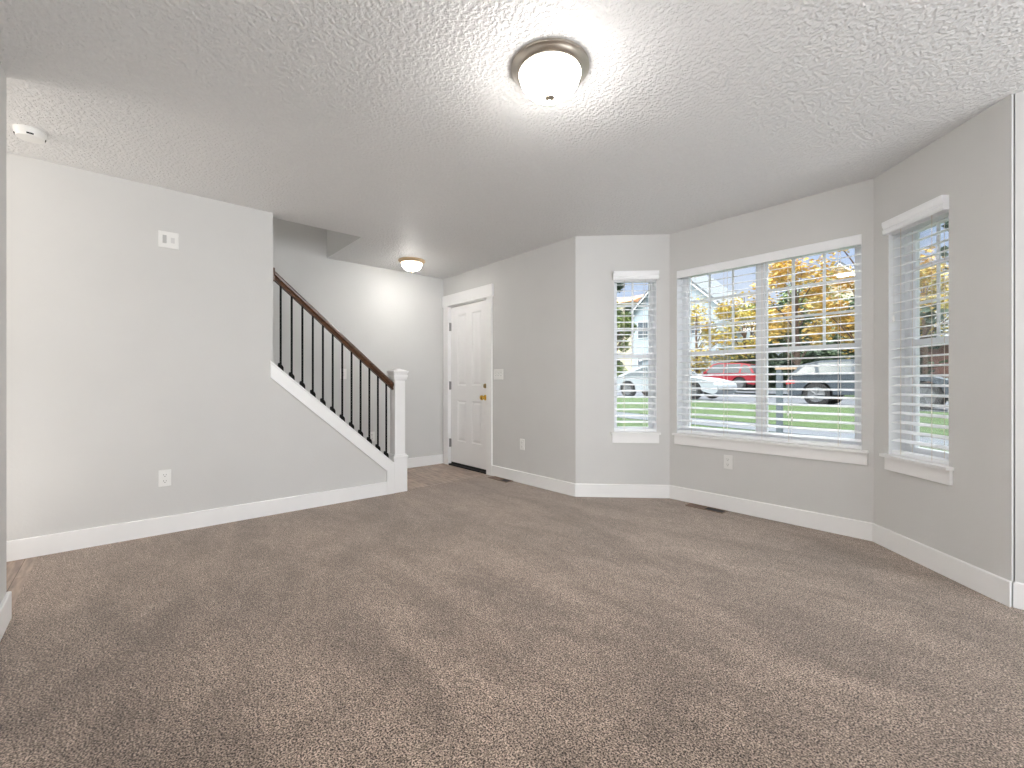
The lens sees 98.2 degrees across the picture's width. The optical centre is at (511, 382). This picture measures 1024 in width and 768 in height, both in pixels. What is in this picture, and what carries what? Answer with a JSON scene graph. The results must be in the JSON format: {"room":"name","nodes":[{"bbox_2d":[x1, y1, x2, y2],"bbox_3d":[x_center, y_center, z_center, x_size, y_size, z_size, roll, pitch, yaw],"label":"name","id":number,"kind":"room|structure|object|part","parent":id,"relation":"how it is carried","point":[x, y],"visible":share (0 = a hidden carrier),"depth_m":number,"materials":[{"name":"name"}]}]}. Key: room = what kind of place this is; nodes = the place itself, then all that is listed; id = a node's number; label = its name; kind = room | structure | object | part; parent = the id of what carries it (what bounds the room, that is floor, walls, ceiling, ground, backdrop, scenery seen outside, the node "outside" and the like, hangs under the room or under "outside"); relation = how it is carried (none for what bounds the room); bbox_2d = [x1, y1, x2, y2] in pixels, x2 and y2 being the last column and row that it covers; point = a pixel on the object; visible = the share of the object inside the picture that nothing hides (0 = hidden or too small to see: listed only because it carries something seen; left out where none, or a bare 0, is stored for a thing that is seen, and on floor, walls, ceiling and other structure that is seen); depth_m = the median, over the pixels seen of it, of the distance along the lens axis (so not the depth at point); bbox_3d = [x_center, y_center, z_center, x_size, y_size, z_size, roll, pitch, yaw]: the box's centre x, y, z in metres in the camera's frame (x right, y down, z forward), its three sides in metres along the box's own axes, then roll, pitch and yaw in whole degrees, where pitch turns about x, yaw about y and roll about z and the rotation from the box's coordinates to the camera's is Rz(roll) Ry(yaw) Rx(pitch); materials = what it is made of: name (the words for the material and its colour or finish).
{"room":"empty living room","nodes":[
{"label":"empty living room","id":0,"kind":"room"},
{"bbox_2d":[0,62,5,603],"bbox_3d":[0.808,-0.154,-1.619,0.120,2.440,9.498,0,0,-41],"label":"wall","id":1,"kind":"structure","parent":0,"point":[2,73],"depth_m":1.93,"materials":[{"name":"paint"}]},
{"bbox_2d":[0,591,11,640],"bbox_3d":[0.849,1.006,-1.564,0.014,0.121,9.497,0,0,-41],"label":"baseboard","id":2,"kind":"structure","parent":1,"relation":"attached to","point":[6,604],"depth_m":1.92,"materials":[{"name":"white paint"}]},
{"bbox_2d":[6,152,385,540],"bbox_3d":[-3.395,-1.434,3.088,4.955,5.000,1.179,0,0,-41],"label":"wall","id":3,"kind":"structure","parent":0,"point":[130,358],"depth_m":3.06,"materials":[{"name":"paint"}]},
{"bbox_2d":[158,469,170,486],"bbox_3d":[-2.453,0.674,3.135,0.072,0.116,0.009,0,0,-41],"label":"wall outlet","id":4,"kind":"object","parent":3,"relation":"attached to","point":[164,476],"visible":1,"depth_m":3.13,"materials":[{"name":"white plastic"}]},
{"bbox_2d":[158,230,178,249],"bbox_3d":[-2.437,-1.013,3.149,0.116,0.116,0.008,0,0,-41],"label":"plate","id":5,"kind":"object","parent":3,"relation":"attached to","point":[166,239],"visible":1,"depth_m":3.15,"materials":[{"name":"white plastic"}]},
{"bbox_2d":[6,482,386,561],"bbox_3d":[-3.035,1.006,2.623,4.885,0.121,0.014,0,0,-41],"label":"baseboard","id":6,"kind":"structure","parent":3,"relation":"attached to","point":[30,547],"depth_m":3.16,"materials":[{"name":"white paint"}]},
{"bbox_2d":[270,360,394,494],"bbox_3d":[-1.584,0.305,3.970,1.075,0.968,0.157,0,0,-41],"label":"trim","id":7,"kind":"structure","parent":3,"relation":"attached to","point":[271,362],"depth_m":3.86,"materials":[{"name":"white paint"}]},
{"bbox_2d":[273,267,408,492],"bbox_3d":[-1.520,0.062,4.031,1.200,2.007,0.158,0,0,-41],"label":"stair railing","id":8,"kind":"object","parent":7,"relation":"on","point":[395,379],"visible":0.89,"depth_m":4.13,"materials":[{"name":"brown wood"}]},
{"bbox_3d":[-1.555,-0.416,4.001,1.072,1.013,0.066,0,0,-41],"label":"handrail","id":9,"kind":"part","parent":8,"relation":"part of","materials":[{"name":"brown wood"}]},
{"bbox_3d":[-1.128,0.506,4.374,0.154,1.120,0.154,0,0,-41],"label":"newel post","id":10,"kind":"part","parent":8,"relation":"part of","materials":[{"name":"white paint"}]},
{"bbox_2d":[273,249,442,457],"bbox_3d":[-3.292,-0.154,3.908,6.189,2.440,0.160,0,0,-41],"label":"wall","id":11,"kind":"structure","parent":0,"point":[394,318],"depth_m":5.22,"materials":[{"name":"paint"}]},
{"bbox_2d":[340,369,346,378],"bbox_3d":[-1.901,-0.099,5.007,0.072,0.116,0.017,0,0,-41],"label":"light switch","id":12,"kind":"object","parent":11,"relation":"attached to","point":[344,370],"visible":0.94,"depth_m":5.02,"materials":[{"name":"white plastic"}]},
{"bbox_2d":[370,432,374,441],"bbox_3d":[-1.652,0.636,5.230,0.072,0.116,0.009,0,0,-41],"label":"wall outlet","id":13,"kind":"object","parent":11,"relation":"attached to","point":[372,434],"visible":0.82,"depth_m":5.23,"materials":[{"name":"white plastic"}]},
{"bbox_2d":[407,454,442,467],"bbox_3d":[-1.353,1.006,5.488,1.189,0.121,0.014,0,0,-41],"label":"baseboard","id":14,"kind":"structure","parent":11,"relation":"attached to","point":[433,459],"depth_m":5.68,"materials":[{"name":"white paint"}]},
{"bbox_2d":[443,236,575,482],"bbox_3d":[-0.150,-0.154,5.136,0.160,2.440,2.449,0,0,-41],"label":"wall","id":15,"kind":"structure","parent":0,"point":[534,298],"depth_m":4.56,"materials":[{"name":"paint"}]},
{"bbox_2d":[449,300,485,473],"bbox_3d":[-0.544,0.051,5.485,0.125,2.054,0.812,0,0,-41],"label":"door","id":16,"kind":"structure","parent":15,"relation":"in","point":[467,385],"depth_m":5.48,"materials":[{"name":"white paint"}]},
{"bbox_2d":[442,284,493,475],"bbox_3d":[-0.506,-0.034,5.524,0.186,2.200,1.053,0,0,-41],"label":"door frame","id":17,"kind":"structure","parent":15,"relation":"attached to","point":[486,291],"depth_m":5.40,"materials":[{"name":"white paint"}]},
{"bbox_2d":[494,369,502,379],"bbox_3d":[-0.158,-0.094,5.011,0.017,0.116,0.166,0,0,-41],"label":"light switch","id":18,"kind":"object","parent":15,"relation":"attached to","point":[498,373],"visible":1,"depth_m":5.01,"materials":[{"name":"white plastic"}]},
{"bbox_2d":[520,439,524,449],"bbox_3d":[0.108,0.656,4.714,0.009,0.116,0.072,0,0,-41],"label":"wall outlet","id":19,"kind":"object","parent":15,"relation":"attached to","point":[522,441],"visible":1,"depth_m":4.70,"materials":[{"name":"white plastic"}]},
{"bbox_2d":[492,465,575,496],"bbox_3d":[0.183,1.006,4.624,0.014,0.121,1.251,0,0,-41],"label":"baseboard","id":20,"kind":"structure","parent":15,"relation":"attached to","point":[564,487],"depth_m":4.54,"materials":[{"name":"white paint"}]},
{"bbox_2d":[0,463,1023,767],"bbox_3d":[0.785,1.116,-0.291,6.799,0.100,11.529,0,0,-41],"label":"floor","id":21,"kind":"structure","parent":0,"point":[482,621],"depth_m":1.80,"materials":[{"name":"carpet"}]},
{"bbox_2d":[488,476,512,481],"bbox_3d":[-0.127,1.064,4.891,0.104,0.005,0.316,0,0,-41],"label":"floor vent","id":22,"kind":"object","parent":21,"relation":"in","point":[493,477],"visible":1,"depth_m":4.88,"materials":[{"name":"brown metal"}]},
{"bbox_2d":[685,503,726,513],"bbox_3d":[1.646,1.064,3.762,0.104,0.005,0.316,0,0,-41],"label":"floor vent","id":23,"kind":"object","parent":21,"relation":"in","point":[698,506],"visible":1,"depth_m":3.76,"materials":[{"name":"brown metal"}]},
{"bbox_2d":[0,0,1023,278],"bbox_3d":[0.789,-1.524,-0.287,7.209,0.300,11.849,0,0,-41],"label":"ceiling","id":24,"kind":"structure","parent":0,"point":[405,128],"depth_m":2.19,"materials":[{"name":"white paint"}]},
{"bbox_2d":[12,124,46,143],"bbox_3d":[-2.627,-1.349,2.419,0.128,0.049,0.128,0,0,-41],"label":"smoke detector","id":25,"kind":"object","parent":24,"relation":"attached to","point":[27,133],"visible":1,"depth_m":2.39,"materials":[{"name":"white plastic"}]},
{"bbox_2d":[398,257,424,272],"bbox_3d":[-1.128,-1.302,4.996,0.296,0.144,0.296,0,0,-41],"label":"ceiling light","id":26,"kind":"object","parent":24,"relation":"attached to","point":[412,264],"visible":1,"depth_m":4.91,"materials":[{"name":"glass"}]},
{"bbox_2d":[511,38,588,104],"bbox_3d":[0.165,-1.296,1.937,0.340,0.156,0.340,0,0,-41],"label":"ceiling light","id":27,"kind":"object","parent":24,"relation":"attached to","point":[548,70],"visible":1,"depth_m":1.85,"materials":[{"name":"brushed nickel"},{"name":"frosted glass"}]},
{"bbox_2d":[576,234,669,484],"bbox_3d":[1.065,-0.154,4.211,0.929,2.440,0.160,0,0,4],"label":"wall","id":28,"kind":"structure","parent":0,"point":[599,460],"depth_m":4.14,"materials":[{"name":"paint"}]},
{"bbox_2d":[575,483,668,497],"bbox_3d":[1.023,1.006,4.126,0.868,0.121,0.014,0,0,4],"label":"baseboard","id":29,"kind":"structure","parent":28,"relation":"attached to","point":[581,490],"depth_m":4.12,"materials":[{"name":"white paint"}]},
{"bbox_2d":[614,281,655,428],"bbox_3d":[1.151,-0.267,4.204,0.388,1.455,0.153,0,0,4],"label":"window","id":30,"kind":"structure","parent":28,"relation":"in","point":[651,294],"depth_m":4.23,"materials":[{"name":"white plastic"}]},
{"bbox_2d":[613,270,658,431],"bbox_3d":[1.149,-0.287,4.144,0.412,1.488,0.121,0,0,4],"label":"window blind","id":31,"kind":"object","parent":30,"relation":"attached to","point":[650,276],"visible":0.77,"depth_m":4.14,"materials":[{"name":"white plastic"}]},
{"bbox_3d":[1.052,-0.258,4.177,0.003,1.413,0.070,0,0,4],"label":"ladder cord","id":32,"kind":"part","parent":31,"relation":"part of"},
{"bbox_3d":[1.149,0.445,4.170,0.380,0.024,0.060,0,0,4],"label":"rail","id":33,"kind":"part","parent":31,"relation":"part of","materials":[{"name":"white plastic"}]},
{"bbox_3d":[1.242,-0.258,4.164,0.003,1.413,0.070,0,0,4],"label":"ladder cord","id":34,"kind":"part","parent":31,"relation":"part of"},
{"bbox_2d":[611,431,660,442],"bbox_3d":[1.148,0.509,4.153,0.448,0.100,0.140,0,0,4],"label":"window sill","id":35,"kind":"structure","parent":28,"relation":"attached to","point":[617,437],"depth_m":4.10,"materials":[{"name":"white paint"}]},
{"bbox_2d":[670,179,873,522],"bbox_3d":[2.006,-0.154,3.598,0.160,2.440,1.618,0,0,-41],"label":"wall","id":36,"kind":"structure","parent":0,"point":[846,490],"depth_m":3.38,"materials":[{"name":"paint"}]},
{"bbox_2d":[724,455,732,468],"bbox_3d":[1.803,0.662,3.703,0.009,0.116,0.072,0,0,-41],"label":"wall outlet","id":37,"kind":"object","parent":36,"relation":"attached to","point":[728,459],"visible":1,"depth_m":3.70,"materials":[{"name":"white plastic"}]},
{"bbox_2d":[677,234,861,449],"bbox_3d":[2.007,-0.279,3.595,0.153,1.480,1.349,0,0,-41],"label":"window","id":38,"kind":"structure","parent":36,"relation":"in","point":[858,259],"depth_m":3.60,"materials":[{"name":"white plastic"}]},
{"bbox_3d":[1.826,-0.279,3.873,0.030,1.390,0.602,0,0,-41],"label":"sash rail","id":39,"kind":"part","parent":38,"relation":"part of","materials":[{"name":"white plastic"}]},
{"bbox_2d":[677,235,860,448],"bbox_3d":[1.976,-0.279,3.568,0.084,1.472,1.345,0,0,-41],"label":"window blind","id":40,"kind":"object","parent":38,"relation":"attached to","point":[854,240],"visible":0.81,"depth_m":3.48,"materials":[{"name":"white plastic"}]},
{"bbox_3d":[1.627,-0.270,3.979,0.070,1.438,0.002,0,0,-41],"label":"ladder cord","id":41,"kind":"part","parent":40,"relation":"part of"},
{"bbox_3d":[1.813,-0.270,3.766,0.070,1.438,0.002,0,0,-41],"label":"ladder cord","id":42,"kind":"part","parent":40,"relation":"part of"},
{"bbox_3d":[1.982,0.445,3.573,0.060,0.024,1.341,0,0,-41],"label":"rail","id":43,"kind":"part","parent":40,"relation":"part of","materials":[{"name":"white plastic"}]},
{"bbox_3d":[2.337,-0.270,3.167,0.070,1.438,0.002,0,0,-41],"label":"ladder cord","id":44,"kind":"part","parent":40,"relation":"part of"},
{"bbox_3d":[2.258,-0.279,3.378,0.030,1.390,0.602,0,0,-41],"label":"sash rail","id":45,"kind":"part","parent":38,"relation":"part of","materials":[{"name":"white plastic"}]},
{"bbox_2d":[669,485,871,540],"bbox_3d":[1.941,1.006,3.541,0.014,0.121,1.485,0,0,-41],"label":"baseboard","id":46,"kind":"structure","parent":36,"relation":"attached to","point":[854,528],"depth_m":3.41,"materials":[{"name":"white paint"}]},
{"bbox_2d":[672,433,868,464],"bbox_3d":[1.974,0.509,3.556,0.140,0.100,1.417,0,0,-41],"label":"window sill","id":47,"kind":"structure","parent":36,"relation":"attached to","point":[807,451],"depth_m":3.41,"materials":[{"name":"white paint"}]},
{"bbox_2d":[874,94,1014,606],"bbox_3d":[2.488,-0.154,2.576,0.160,2.440,0.945,0,0,4],"label":"wall","id":48,"kind":"structure","parent":0,"point":[971,520],"depth_m":2.31,"materials":[{"name":"paint"}]},
{"bbox_2d":[879,453,953,484],"bbox_3d":[2.440,0.509,2.640,0.140,0.100,0.480,0,0,4],"label":"window sill","id":49,"kind":"structure","parent":48,"relation":"attached to","point":[932,471],"depth_m":2.60,"materials":[{"name":"white paint"}]},
{"bbox_2d":[889,216,948,458],"bbox_3d":[2.490,-0.267,2.643,0.153,1.455,0.426,0,0,4],"label":"window","id":50,"kind":"structure","parent":48,"relation":"in","point":[893,244],"depth_m":2.83,"materials":[{"name":"white plastic"}]},
{"bbox_2d":[882,195,948,464],"bbox_3d":[2.431,-0.287,2.645,0.121,1.488,0.431,0,0,4],"label":"window blind","id":51,"kind":"object","parent":50,"relation":"attached to","point":[933,210],"visible":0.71,"depth_m":2.65,"materials":[{"name":"white plastic"}]},
{"bbox_3d":[2.466,-0.258,2.773,0.070,1.413,0.002,0,0,4],"label":"ladder cord","id":52,"kind":"part","parent":51,"relation":"part of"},
{"bbox_3d":[2.457,0.445,2.645,0.060,0.024,0.418,0,0,4],"label":"rail","id":53,"kind":"part","parent":51,"relation":"part of","materials":[{"name":"white plastic"}]},
{"bbox_3d":[2.451,-0.258,2.552,0.070,1.413,0.002,0,0,4],"label":"ladder cord","id":54,"kind":"part","parent":51,"relation":"part of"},
{"bbox_3d":[2.537,-0.267,2.640,0.030,1.365,0.336,0,0,4],"label":"sash rail","id":55,"kind":"part","parent":50,"relation":"part of","materials":[{"name":"white plastic"}]},
{"bbox_2d":[872,523,1011,606],"bbox_3d":[2.398,1.006,2.546,0.014,0.121,0.884,0,0,4],"label":"baseboard","id":56,"kind":"structure","parent":48,"relation":"attached to","point":[995,587],"depth_m":2.43,"materials":[{"name":"white paint"}]},
{"bbox_2d":[1015,91,1023,582],"bbox_3d":[4.649,-0.154,-0.349,0.160,2.440,6.673,0,0,-41],"label":"wall","id":57,"kind":"structure","parent":0,"point":[1019,97],"depth_m":2.10,"materials":[{"name":"paint"}]},
{"bbox_2d":[1013,582,1023,609],"bbox_3d":[4.529,1.006,-0.344,0.014,0.121,6.519,0,0,-41],"label":"baseboard","id":58,"kind":"structure","parent":57,"relation":"attached to","point":[1018,588],"depth_m":2.09,"materials":[{"name":"white paint"}]},
{"label":"outside","id":59,"kind":"structure","parent":0,"visible":0},
{"bbox_2d":[617,418,948,451],"bbox_3d":[-1.993,0.721,11.543,3.901,1.390,100.000,0,0,-41],"label":"lawn","id":60,"kind":"structure","parent":59,"point":[618,419],"depth_m":8.54,"materials":[{"name":"green plant"}]},
{"bbox_2d":[775,367,796,432],"bbox_3d":[4.177,0.331,6.769,0.090,1.140,0.270,0,0,-41],"label":"mailbox post","id":61,"kind":"object","parent":60,"relation":"on","point":[780,369],"visible":0.65,"depth_m":6.80,"materials":[{"name":"grey wood"}]},
{"bbox_3d":[4.121,0.351,6.833,0.076,1.100,0.076,0,0,-41],"label":"post","id":62,"kind":"part","parent":61,"relation":"part of","materials":[{"name":"grey wood"}]},
{"bbox_2d":[920,221,948,378],"bbox_3d":[5.246,-0.587,4.847,1.023,3.223,1.236,0,0,23],"label":"tree","id":63,"kind":"object","parent":60,"relation":"on","point":[926,310],"visible":0.07,"depth_m":5.31,"materials":[{"name":"yellow-orange autumn leaves"},{"name":"bark"}]},
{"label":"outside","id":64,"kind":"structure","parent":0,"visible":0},
{"bbox_2d":[617,398,948,436],"bbox_3d":[2.844,0.661,15.773,6.650,1.432,100.000,0,0,-41],"label":"lawn","id":65,"kind":"structure","parent":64,"point":[940,421],"depth_m":10.43,"materials":[{"name":"green plant"}]},
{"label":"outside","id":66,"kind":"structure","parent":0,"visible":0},
{"bbox_2d":[735,387,948,400],"bbox_3d":[36.696,0.320,45.383,65.000,1.867,160.000,0,0,-41],"label":"lawn","id":67,"kind":"structure","parent":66,"point":[768,387],"depth_m":21.75,"materials":[{"name":"green plant"}]},
{"bbox_2d":[617,283,630,363],"bbox_3d":[12.639,-6.790,53.952,4.811,13.718,5.593,0,0,-41],"label":"tree","id":68,"kind":"object","parent":67,"relation":"on","point":[620,286],"visible":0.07,"depth_m":53.17,"materials":[{"name":"green plant"}]},
{"bbox_2d":[617,301,637,376],"bbox_3d":[8.460,-3.211,35.791,3.177,7.801,3.066,0,0,23],"label":"tree","id":69,"kind":"object","parent":67,"relation":"on","point":[627,317],"visible":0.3,"depth_m":35.41,"materials":[{"name":"green plant"}]},
{"bbox_2d":[617,295,642,370],"bbox_3d":[18.617,-7.595,79.723,9.800,14.800,13.300,0,0,-41],"label":"house","id":70,"kind":"structure","parent":67,"relation":"on","point":[621,300],"depth_m":72.86,"materials":[{"name":"beige"}]},
{"bbox_2d":[639,350,729,373],"bbox_3d":[15.303,-1.282,39.425,5.350,3.540,5.700,0,0,-41],"label":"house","id":71,"kind":"structure","parent":67,"relation":"on","point":[712,356],"depth_m":37.45,"materials":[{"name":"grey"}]},
{"bbox_2d":[628,276,755,369],"bbox_3d":[19.641,-5.855,48.136,9.850,12.440,10.200,0,0,-41],"label":"house","id":72,"kind":"structure","parent":67,"relation":"on","point":[701,278],"depth_m":44.81,"materials":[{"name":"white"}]},
{"bbox_3d":[14.043,-5.685,47.636,0.015,1.700,1.180,0,0,-41],"label":"pane","id":73,"kind":"part","parent":72,"relation":"part of","materials":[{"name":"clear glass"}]},
{"bbox_3d":[17.796,-5.685,43.346,0.015,1.700,1.180,0,0,-41],"label":"pane","id":74,"kind":"part","parent":72,"relation":"part of","materials":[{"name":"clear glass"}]},
{"bbox_2d":[692,295,731,373],"bbox_3d":[13.087,-2.828,31.862,4.733,6.662,3.745,0,0,4],"label":"tree","id":75,"kind":"object","parent":67,"relation":"on","point":[703,331],"visible":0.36,"depth_m":31.58,"materials":[{"name":"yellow plant"}]},
{"bbox_2d":[712,291,779,362],"bbox_3d":[16.465,-2.988,31.019,4.095,7.057,3.972,0,0,-21],"label":"tree","id":76,"kind":"object","parent":67,"relation":"on","point":[721,310],"visible":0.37,"depth_m":30.93,"materials":[{"name":"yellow plant"}]},
{"bbox_2d":[730,300,778,362],"bbox_3d":[23.326,-3.754,42.672,4.434,8.223,4.470,0,0,24],"label":"tree","id":77,"kind":"object","parent":67,"relation":"on","point":[751,327],"visible":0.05,"depth_m":42.18,"materials":[{"name":"green plant"}]},
{"bbox_2d":[751,299,815,377],"bbox_3d":[20.912,-2.741,33.574,5.422,7.449,5.222,0,0,-41],"label":"tree","id":78,"kind":"object","parent":67,"relation":"on","point":[771,355],"visible":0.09,"depth_m":33.65,"materials":[{"name":"green plant"}]},
{"bbox_2d":[736,350,846,387],"bbox_3d":[18.686,-0.796,28.298,3.382,2.888,8.448,0,0,-41],"label":"hedge","id":79,"kind":"object","parent":67,"relation":"on","point":[821,353],"visible":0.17,"depth_m":28.66,"materials":[{"name":"green plant"}]},
{"bbox_2d":[746,255,848,375],"bbox_3d":[14.660,-3.190,22.751,4.627,7.746,3.991,0,0,-41],"label":"tree","id":80,"kind":"object","parent":67,"relation":"on","point":[783,279],"visible":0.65,"depth_m":22.59,"materials":[{"name":"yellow plant"}]},
{"bbox_2d":[776,272,854,353],"bbox_3d":[26.411,-4.628,38.246,8.126,10.183,6.672,0,0,7],"label":"tree","id":81,"kind":"object","parent":67,"relation":"on","point":[790,291],"visible":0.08,"depth_m":38.22,"materials":[{"name":"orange plant"}]},
{"bbox_2d":[800,261,854,349],"bbox_3d":[36.866,-5.947,48.189,9.850,12.840,9.800,0,0,-41],"label":"tree","id":82,"kind":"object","parent":67,"relation":"on","point":[837,263],"visible":0.07,"depth_m":45.16,"materials":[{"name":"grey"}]},
{"bbox_2d":[804,246,948,358],"bbox_3d":[17.141,-4.149,20.945,4.228,9.758,5.056,0,0,-41],"label":"tree","id":83,"kind":"object","parent":67,"relation":"on","point":[930,270],"visible":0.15,"depth_m":21.61,"materials":[{"name":"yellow plant"}]},
{"bbox_2d":[822,296,948,374],"bbox_3d":[23.352,-2.378,28.009,5.009,7.203,6.437,0,0,-41],"label":"tree","id":84,"kind":"object","parent":67,"relation":"on","point":[836,337],"visible":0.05,"depth_m":28.05,"materials":[{"name":"green plant"}]},
{"bbox_2d":[920,263,948,382],"bbox_3d":[22.702,-3.041,24.344,3.884,7.492,4.748,0,0,-41],"label":"tree","id":85,"kind":"object","parent":67,"relation":"on","point":[925,330],"visible":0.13,"depth_m":24.41,"materials":[{"name":"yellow plant"}]},
{"bbox_2d":[920,311,948,382],"bbox_3d":[32.812,-2.098,27.040,9.800,5.900,15.300,0,0,-41],"label":"house","id":86,"kind":"structure","parent":67,"relation":"on","point":[936,359],"depth_m":27.50,"materials":[{"name":"red brick"}]},
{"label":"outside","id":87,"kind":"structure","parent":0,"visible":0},
{"bbox_2d":[617,412,948,445],"bbox_3d":[-0.092,0.696,13.205,1.150,1.379,100.000,0,0,-41],"label":"sidewalk","id":88,"kind":"structure","parent":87,"point":[770,429],"depth_m":7.44,"materials":[{"name":"concrete"}]},
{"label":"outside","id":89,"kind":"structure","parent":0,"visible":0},
{"bbox_2d":[617,395,948,411],"bbox_3d":[5.441,0.624,18.044,0.250,1.402,100.000,0,0,-41],"label":"curb","id":90,"kind":"object","parent":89,"point":[617,395],"visible":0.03,"depth_m":15.26,"materials":[{"name":"concrete"}]},
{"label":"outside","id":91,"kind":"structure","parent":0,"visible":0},
{"bbox_2d":[734,390,796,395],"bbox_3d":[12.094,0.521,32.500,11.000,0.759,19.000,0,0,-41],"label":"driveway","id":92,"kind":"structure","parent":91,"point":[770,392],"depth_m":24.28,"materials":[{"name":"concrete"}]},
{"bbox_2d":[702,363,755,387],"bbox_3d":[13.426,-0.389,28.091,2.160,1.665,4.458,0,0,-41],"label":"car","id":93,"kind":"object","parent":92,"relation":"on","point":[737,370],"visible":0.33,"depth_m":26.80,"materials":[{"name":"red paint"}]},
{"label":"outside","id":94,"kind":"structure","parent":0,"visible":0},
{"bbox_2d":[617,392,948,410],"bbox_3d":[8.884,0.633,21.056,8.900,1.380,100.000,0,0,-41],"label":"street","id":95,"kind":"structure","parent":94,"point":[748,399],"depth_m":18.07,"materials":[{"name":"grey asphalt"}]},
{"bbox_2d":[617,366,736,398],"bbox_3d":[6.558,-0.045,18.552,2.100,1.375,4.908,0,0,-41],"label":"car","id":96,"kind":"object","parent":95,"relation":"on","point":[627,375],"visible":0.49,"depth_m":18.04,"materials":[{"name":"white paint"}]},
{"bbox_2d":[786,359,948,409],"bbox_3d":[11.317,0.008,13.946,2.080,1.505,4.358,0,0,-41],"label":"car","id":97,"kind":"object","parent":95,"relation":"on","point":[824,369],"visible":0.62,"depth_m":14.09,"materials":[{"name":"silver paint"}]}
]}

